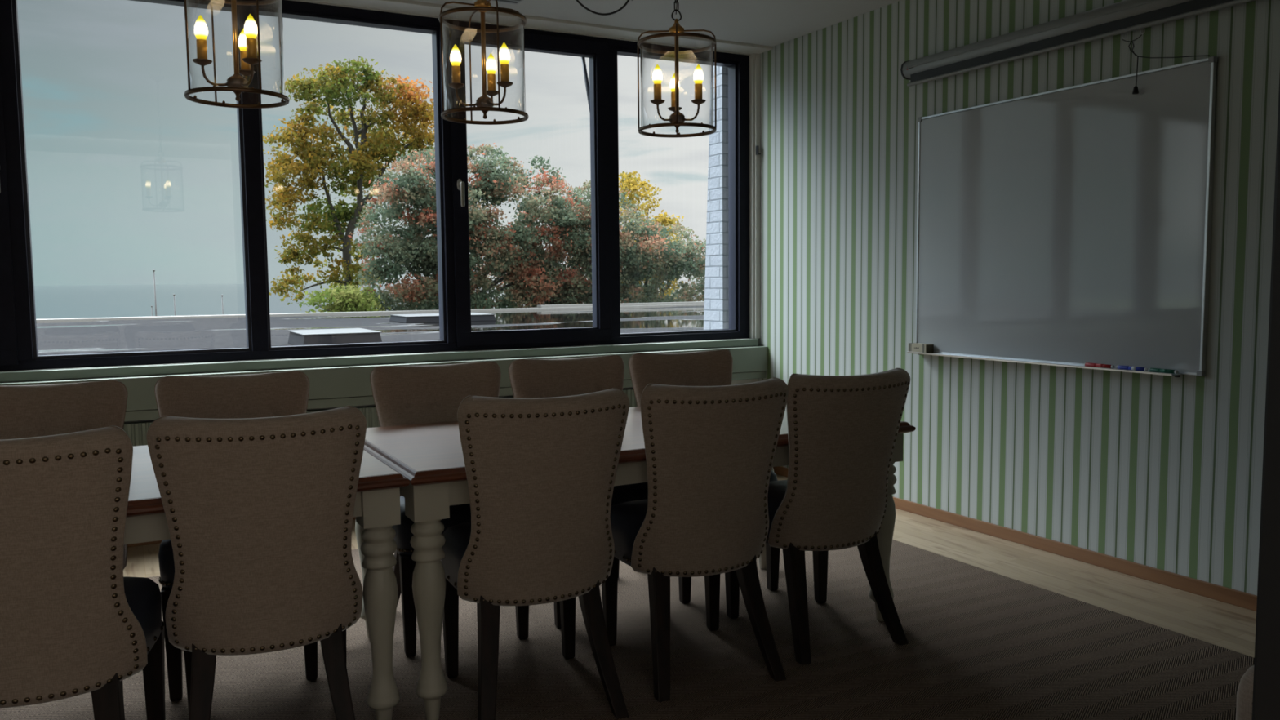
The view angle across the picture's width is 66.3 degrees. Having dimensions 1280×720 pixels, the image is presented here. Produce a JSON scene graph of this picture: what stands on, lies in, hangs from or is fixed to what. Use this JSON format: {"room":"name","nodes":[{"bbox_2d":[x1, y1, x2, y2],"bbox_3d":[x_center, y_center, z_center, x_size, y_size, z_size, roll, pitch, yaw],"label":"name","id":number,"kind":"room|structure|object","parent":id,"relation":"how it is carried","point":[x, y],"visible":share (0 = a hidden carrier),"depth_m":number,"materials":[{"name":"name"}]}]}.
{"room":"meeting room","nodes":[
{"label":"meeting room","id":0,"kind":"room"},
{"bbox_2d":[0,0,758,422],"bbox_3d":[-2.301,-0.575,5.321,6.994,3.020,0.295,-3,5,-28],"label":"wall","id":1,"kind":"structure","parent":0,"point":[752,56],"depth_m":5.79,"materials":[{"name":"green paint"}]},
{"bbox_2d":[127,516,355,546],"bbox_3d":[-2.228,0.902,5.312,6.978,0.075,0.080,-3,5,-28],"label":"baseboard","id":2,"kind":"structure","parent":1,"relation":"attached to","point":[354,518],"depth_m":5.09,"materials":[{"name":"brown wood"}]},
{"bbox_2d":[123,405,379,446],"bbox_3d":[-2.171,0.620,5.295,1.988,0.640,0.115,-3,5,-28],"label":"radiator","id":3,"kind":"object","parent":1,"relation":"attached to","point":[136,432],"visible":0.08,"depth_m":5.04,"materials":[{"name":"green metal"}]},
{"bbox_2d":[0,346,767,421],"bbox_3d":[-2.208,0.179,5.219,6.992,0.223,0.075,-3,5,-28],"label":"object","id":4,"kind":"object","parent":1,"relation":"attached to","point":[350,385],"visible":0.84,"depth_m":5.48,"materials":[{"name":"green paint"}]},
{"bbox_2d":[0,0,772,371],"bbox_3d":[-2.260,-1.022,5.199,6.994,2.070,0.373,-3,5,-28],"label":"window","id":5,"kind":"structure","parent":1,"relation":"attached to","point":[19,351],"depth_m":5.84,"materials":[{"name":"paint"}]},
{"bbox_2d":[755,145,760,155],"bbox_3d":[0.816,-1.449,6.768,0.024,0.060,0.026,-3,5,-28],"label":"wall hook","id":6,"kind":"object","parent":5,"relation":"attached to","point":[757,146],"visible":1,"depth_m":6.76,"materials":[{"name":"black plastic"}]},
{"bbox_2d":[501,388,636,407],"bbox_3d":[-0.298,0.521,6.293,1.938,0.640,0.115,-3,5,-28],"label":"radiator","id":7,"kind":"object","parent":1,"relation":"attached to","point":[629,392],"visible":0.02,"depth_m":6.37,"materials":[{"name":"green metal"}]},
{"bbox_2d":[408,0,900,46],"bbox_3d":[-0.433,-1.750,1.698,7.194,0.100,7.430,-3,5,-28],"label":"ceiling","id":8,"kind":"structure","parent":0,"point":[771,23],"depth_m":5.77,"materials":[{"name":"paint"}]},
{"bbox_2d":[183,0,289,108],"bbox_3d":[-1.232,-1.291,2.948,0.297,1.006,0.297,-3,5,-28],"label":"lantern pendant","id":9,"kind":"object","parent":8,"relation":"hanging from","point":[236,83],"visible":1,"depth_m":2.96,"materials":[{"name":"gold metal"}]},
{"bbox_2d":[438,0,528,124],"bbox_3d":[-0.536,-1.328,3.319,0.298,1.006,0.298,-3,5,-28],"label":"lantern pendant","id":10,"kind":"object","parent":8,"relation":"hanging from","point":[484,104],"visible":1,"depth_m":3.31,"materials":[{"name":"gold metal"}]},
{"bbox_2d":[487,0,523,4],"bbox_3d":[-0.713,-1.994,5.356,0.200,0.008,0.280,-3,5,-28],"label":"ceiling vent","id":11,"kind":"object","parent":8,"relation":"in","point":[513,2],"visible":0.95,"depth_m":5.46,"materials":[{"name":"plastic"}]},
{"bbox_2d":[576,0,632,15],"bbox_3d":[-0.217,-1.970,5.397,0.407,0.136,0.011,-3,5,-28],"label":"loose cable","id":12,"kind":"object","parent":8,"relation":"hanging from","point":[577,1],"visible":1,"depth_m":5.41,"materials":[{"name":"black plastic"}]},
{"bbox_2d":[637,0,716,137],"bbox_3d":[0.137,-1.363,3.677,0.297,1.006,0.297,-3,5,-28],"label":"lantern pendant","id":13,"kind":"object","parent":8,"relation":"hanging from","point":[677,119],"visible":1,"depth_m":3.67,"materials":[{"name":"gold metal"}]},
{"bbox_2d":[123,474,1256,657],"bbox_3d":[-0.458,1.222,2.038,7.194,0.060,7.650,-3,5,-28],"label":"floor","id":14,"kind":"structure","parent":0,"point":[1218,623],"depth_m":4.37,"materials":[{"name":"brown wood"}]},
{"bbox_2d":[0,539,1254,719],"bbox_3d":[-1.035,1.115,2.971,6.062,0.010,3.850,-3,5,-28],"label":"area rug","id":15,"kind":"object","parent":14,"relation":"on","point":[984,644],"visible":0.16,"depth_m":3.39,"materials":[{"name":"carpet"}]},
{"bbox_2d":[0,379,128,569],"bbox_3d":[-1.943,0.596,3.150,0.529,1.011,0.598,-2,5,-22],"label":"dining chair","id":16,"kind":"object","parent":15,"relation":"on","point":[40,410],"visible":0.3,"depth_m":3.33,"materials":[{"name":"fabric"}]},
{"bbox_2d":[0,425,165,719],"bbox_3d":[-1.498,0.650,2.450,0.529,1.011,0.598,-2,5,-18],"label":"dining chair","id":17,"kind":"object","parent":15,"relation":"on","point":[72,624],"visible":1,"depth_m":2.27,"materials":[{"name":"fabric"}]},
{"bbox_2d":[154,370,317,701],"bbox_3d":[-1.405,0.568,3.436,0.529,1.011,0.598,-2,5,-22],"label":"dining chair","id":18,"kind":"object","parent":15,"relation":"on","point":[286,393],"visible":0.3,"depth_m":3.56,"materials":[{"name":"fabric"}]},
{"bbox_2d":[146,405,366,719],"bbox_3d":[-1.056,0.620,2.765,0.529,1.011,0.598,-2,5,-22],"label":"dining chair","id":19,"kind":"object","parent":15,"relation":"on","point":[259,512],"visible":1,"depth_m":2.55,"materials":[{"name":"fabric"}]},
{"bbox_2d":[124,444,409,719],"bbox_3d":[-1.744,0.732,2.829,1.934,0.789,0.990,-3,5,-28],"label":"dining table","id":20,"kind":"object","parent":15,"relation":"on","point":[377,501],"visible":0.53,"depth_m":2.85,"materials":[{"name":"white wood"}]},
{"bbox_2d":[369,360,528,656],"bbox_3d":[-0.733,0.532,3.795,0.529,1.011,0.598,-2,5,-22],"label":"dining chair","id":21,"kind":"object","parent":15,"relation":"on","point":[403,395],"visible":0.38,"depth_m":3.89,"materials":[{"name":"fabric"}]},
{"bbox_2d":[440,387,629,719],"bbox_3d":[-0.357,0.583,3.137,0.529,1.011,0.598,-2,5,-22],"label":"dining chair","id":22,"kind":"object","parent":15,"relation":"on","point":[541,472],"visible":0.99,"depth_m":2.93,"materials":[{"name":"fabric"}]},
{"bbox_2d":[508,355,648,628],"bbox_3d":[-0.220,0.505,4.067,0.529,1.011,0.598,-3,5,-23],"label":"dining chair","id":23,"kind":"object","parent":15,"relation":"on","point":[562,377],"visible":0.36,"depth_m":4.20,"materials":[{"name":"fabric"}]},
{"bbox_2d":[355,406,915,719],"bbox_3d":[-0.035,0.641,3.739,1.938,0.789,0.990,-3,5,-28],"label":"dining table","id":24,"kind":"object","parent":15,"relation":"on","point":[429,455],"visible":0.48,"depth_m":2.98,"materials":[{"name":"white wood"}]},
{"bbox_2d":[601,377,788,702],"bbox_3d":[0.171,0.555,3.410,0.529,1.011,0.598,-2,5,-21],"label":"dining chair","id":25,"kind":"object","parent":15,"relation":"on","point":[710,451],"visible":0.98,"depth_m":3.20,"materials":[{"name":"fabric"}]},
{"bbox_2d":[628,349,780,604],"bbox_3d":[0.280,0.478,4.340,0.529,1.011,0.598,-2,5,-22],"label":"dining chair","id":26,"kind":"object","parent":15,"relation":"on","point":[713,367],"visible":0.3,"depth_m":4.47,"materials":[{"name":"fabric"}]},
{"bbox_2d":[724,367,910,665],"bbox_3d":[0.656,0.527,3.703,0.529,1.011,0.598,-3,5,-24],"label":"dining chair","id":27,"kind":"object","parent":15,"relation":"on","point":[842,430],"visible":0.89,"depth_m":3.49,"materials":[{"name":"fabric"}]},
{"bbox_2d":[1235,665,1253,719],"bbox_3d":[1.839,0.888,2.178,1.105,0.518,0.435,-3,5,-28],"label":"chair","id":28,"kind":"object","parent":15,"relation":"on","point":[1245,691],"visible":0.29,"depth_m":2.07,"materials":[{"name":"fabric"}]},
{"bbox_2d":[758,0,1279,595],"bbox_3d":[2.626,-0.441,3.679,0.140,2.930,7.850,-3,5,-28],"label":"wall","id":29,"kind":"structure","parent":0,"point":[1162,472],"depth_m":4.93,"materials":[{"name":"paper"}]},
{"bbox_2d":[773,466,1257,611],"bbox_3d":[2.071,0.920,4.692,0.016,0.062,4.930,-3,5,-28],"label":"baseboard","id":30,"kind":"structure","parent":29,"relation":"attached to","point":[1224,594],"depth_m":4.61,"materials":[{"name":"brown wood"}]},
{"bbox_2d":[906,56,1217,377],"bbox_3d":[1.921,-0.631,4.738,0.088,1.313,1.661,-3,5,-28],"label":"whiteboard","id":31,"kind":"object","parent":29,"relation":"attached to","point":[1069,226],"visible":0.85,"depth_m":4.58,"materials":[{"name":"plastic"}]},
{"bbox_2d":[908,342,933,352],"bbox_3d":[1.562,-0.067,5.447,0.055,0.048,0.142,-3,5,-28],"label":"eraser","id":32,"kind":"object","parent":31,"relation":"on","point":[913,347],"visible":1,"depth_m":5.41,"materials":[{"name":"beige fabric"}]},
{"bbox_2d":[906,351,1182,375],"bbox_3d":[1.906,0.007,4.829,0.088,0.010,1.565,-3,5,-28],"label":"tray","id":33,"kind":"object","parent":31,"relation":"on","point":[1079,363],"depth_m":4.75,"materials":[{"name":"metal"}]},
{"bbox_2d":[1084,362,1114,368],"bbox_3d":[2.093,0.026,4.467,0.019,0.019,0.150,-3,5,-28],"label":"marker pen","id":34,"kind":"object","parent":31,"relation":"on","point":[1086,364],"visible":1,"depth_m":4.46,"materials":[{"name":"red plastic"}]},
{"bbox_2d":[1116,364,1147,371],"bbox_3d":[2.171,0.037,4.322,0.019,0.019,0.146,-3,5,-28],"label":"marker pen","id":35,"kind":"object","parent":31,"relation":"on","point":[1123,367],"visible":1,"depth_m":4.31,"materials":[{"name":"blue plastic"}]},
{"bbox_2d":[1148,368,1177,373],"bbox_3d":[2.240,0.047,4.193,0.019,0.019,0.128,-3,5,-28],"label":"marker pen","id":36,"kind":"object","parent":31,"relation":"on","point":[1153,370],"visible":0.99,"depth_m":4.18,"materials":[{"name":"green plastic"}]},
{"bbox_2d":[900,0,1255,86],"bbox_3d":[2.111,-1.491,4.292,0.095,0.172,2.655,-3,5,-28],"label":"projection screen","id":37,"kind":"object","parent":29,"relation":"attached to","point":[1122,17],"visible":1,"depth_m":4.54,"materials":[{"name":"metal"}]},
{"bbox_2d":[1121,35,1209,94],"bbox_3d":[2.209,-1.270,4.138,0.036,0.247,0.383,-3,5,-28],"label":"pull cord","id":38,"kind":"object","parent":37,"relation":"hanging from","point":[1135,91],"visible":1,"depth_m":4.24,"materials":[{"name":"black plastic"}]},
{"bbox_3d":[2.043,-0.263,1.691,2.774,2.910,0.160,-3,5,-28],"label":"wall","id":39,"kind":"structure","parent":0,"visible":0},
{"bbox_2d":[1251,75,1279,719],"bbox_3d":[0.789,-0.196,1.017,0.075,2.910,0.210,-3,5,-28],"label":"door","id":40,"kind":"structure","parent":39,"relation":"in","point":[1266,682],"depth_m":1.11,"materials":[{"name":"black paint"}]},
{"label":"outside","id":41,"kind":"structure","parent":0,"visible":0},
{"bbox_3d":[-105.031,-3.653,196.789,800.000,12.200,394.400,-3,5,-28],"label":"ground","id":42,"kind":"structure","parent":41,"visible":0},
{"bbox_2d":[152,269,157,315],"bbox_3d":[-19.478,-0.669,39.546,0.097,5.938,0.102,-3,5,-28],"label":"mast","id":43,"kind":"object","parent":42,"relation":"on","point":[153,270],"visible":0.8,"depth_m":39.36,"materials":[{"name":"white metal"}]},
{"bbox_2d":[173,293,175,315],"bbox_3d":[-18.866,-0.211,39.910,0.080,4.954,0.084,-3,5,-28],"label":"mast","id":44,"kind":"object","parent":42,"relation":"on","point":[174,295],"visible":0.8,"depth_m":39.74,"materials":[{"name":"grey metal"}]},
{"bbox_2d":[221,294,223,315],"bbox_3d":[-17.282,-0.268,40.756,0.080,4.900,0.084,-3,5,-28],"label":"mast","id":45,"kind":"object","parent":42,"relation":"on","point":[221,295],"visible":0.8,"depth_m":40.57,"materials":[{"name":"white metal"}]},
{"bbox_2d":[298,281,391,312],"bbox_3d":[-7.743,0.612,26.119,2.538,5.385,2.325,-3,5,-28],"label":"shrub","id":46,"kind":"object","parent":42,"relation":"on","point":[350,299],"visible":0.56,"depth_m":25.41,"materials":[{"name":"green plant"}]},
{"bbox_2d":[262,56,435,305],"bbox_3d":[-8.686,-3.113,30.384,6.224,12.105,3.742,-3,5,-28],"label":"maple tree","id":47,"kind":"object","parent":42,"relation":"on","point":[359,160],"visible":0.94,"depth_m":29.52,"materials":[{"name":"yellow plant"}]},
{"bbox_2d":[347,142,551,311],"bbox_3d":[-4.983,-1.643,28.130,6.606,9.501,4.460,-3,5,-28],"label":"tree","id":48,"kind":"object","parent":42,"relation":"on","point":[415,249],"visible":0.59,"depth_m":27.15,"materials":[{"name":"green plant"}]},
{"bbox_2d":[502,155,591,307],"bbox_3d":[-2.356,-1.717,30.345,4.264,9.238,4.455,-3,5,-28],"label":"tree","id":49,"kind":"object","parent":42,"relation":"on","point":[553,280],"visible":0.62,"depth_m":29.07,"materials":[{"name":"green plant"}]},
{"bbox_2d":[556,179,706,304],"bbox_3d":[0.676,-1.565,31.493,7.554,8.691,4.687,-3,5,-28],"label":"tree","id":50,"kind":"object","parent":42,"relation":"on","point":[671,260],"visible":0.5,"depth_m":30.16,"materials":[{"name":"green plant"}]},
{"bbox_2d":[618,170,662,302],"bbox_3d":[-0.056,-2.362,36.328,3.428,9.505,3.816,-3,5,-28],"label":"tree","id":51,"kind":"object","parent":42,"relation":"on","point":[630,182],"visible":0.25,"depth_m":36.02,"materials":[{"name":"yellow plant"}]},
{"bbox_2d":[634,209,685,301],"bbox_3d":[0.756,-1.556,35.663,3.499,7.991,3.732,-3,5,-28],"label":"tree","id":52,"kind":"object","parent":42,"relation":"on","point":[664,220],"visible":0.23,"depth_m":35.57,"materials":[{"name":"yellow plant"}]},
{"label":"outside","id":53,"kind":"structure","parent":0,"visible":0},
{"bbox_2d":[34,279,704,319],"bbox_3d":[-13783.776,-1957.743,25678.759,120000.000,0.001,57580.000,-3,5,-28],"label":"sea","id":54,"kind":"structure","parent":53,"point":[82,301],"depth_m":1062.07,"materials":[{"name":"grey liquid"}]},
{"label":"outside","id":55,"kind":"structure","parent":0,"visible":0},
{"bbox_2d":[35,306,704,355],"bbox_3d":[5.023,-0.732,20.307,56.000,0.350,19.140,-3,5,-28],"label":"flat roof","id":56,"kind":"structure","parent":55,"point":[147,335],"depth_m":17.63,"materials":[{"name":"grey concrete"}]},
{"bbox_2d":[288,328,382,345],"bbox_3d":[-3.980,-0.296,12.743,0.976,0.184,1.196,-3,5,-28],"label":"skylight","id":57,"kind":"object","parent":56,"relation":"on","point":[318,336],"visible":0.86,"depth_m":12.30,"materials":[{"name":"plastic"}]},
{"bbox_2d":[35,303,704,322],"bbox_3d":[0.436,-1.416,28.849,56.000,0.405,0.500,-3,5,-28],"label":"coping","id":58,"kind":"object","parent":56,"relation":"on","point":[701,304],"visible":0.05,"depth_m":24.18,"materials":[{"name":"metal"}]},
{"bbox_2d":[389,312,496,323],"bbox_3d":[-4.039,-0.870,20.004,1.845,0.144,1.295,-3,5,-28],"label":"skylight","id":59,"kind":"object","parent":56,"relation":"on","point":[420,317],"visible":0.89,"depth_m":19.48,"materials":[{"name":"plastic"}]},
{"bbox_2d":[537,301,704,307],"bbox_3d":[11.151,-2.171,34.583,31.650,0.175,0.330,-3,5,-28],"label":"roof upstand","id":60,"kind":"structure","parent":56,"relation":"on","point":[694,302],"depth_m":28.36,"materials":[{"name":"concrete"}]},
{"bbox_2d":[703,65,728,329],"bbox_3d":[0.641,-1.173,7.210,0.268,2.750,0.290,-3,5,-28],"label":"brick wall","id":61,"kind":"structure","parent":56,"relation":"on","point":[716,313],"depth_m":7.09,"materials":[{"name":"white brick"}]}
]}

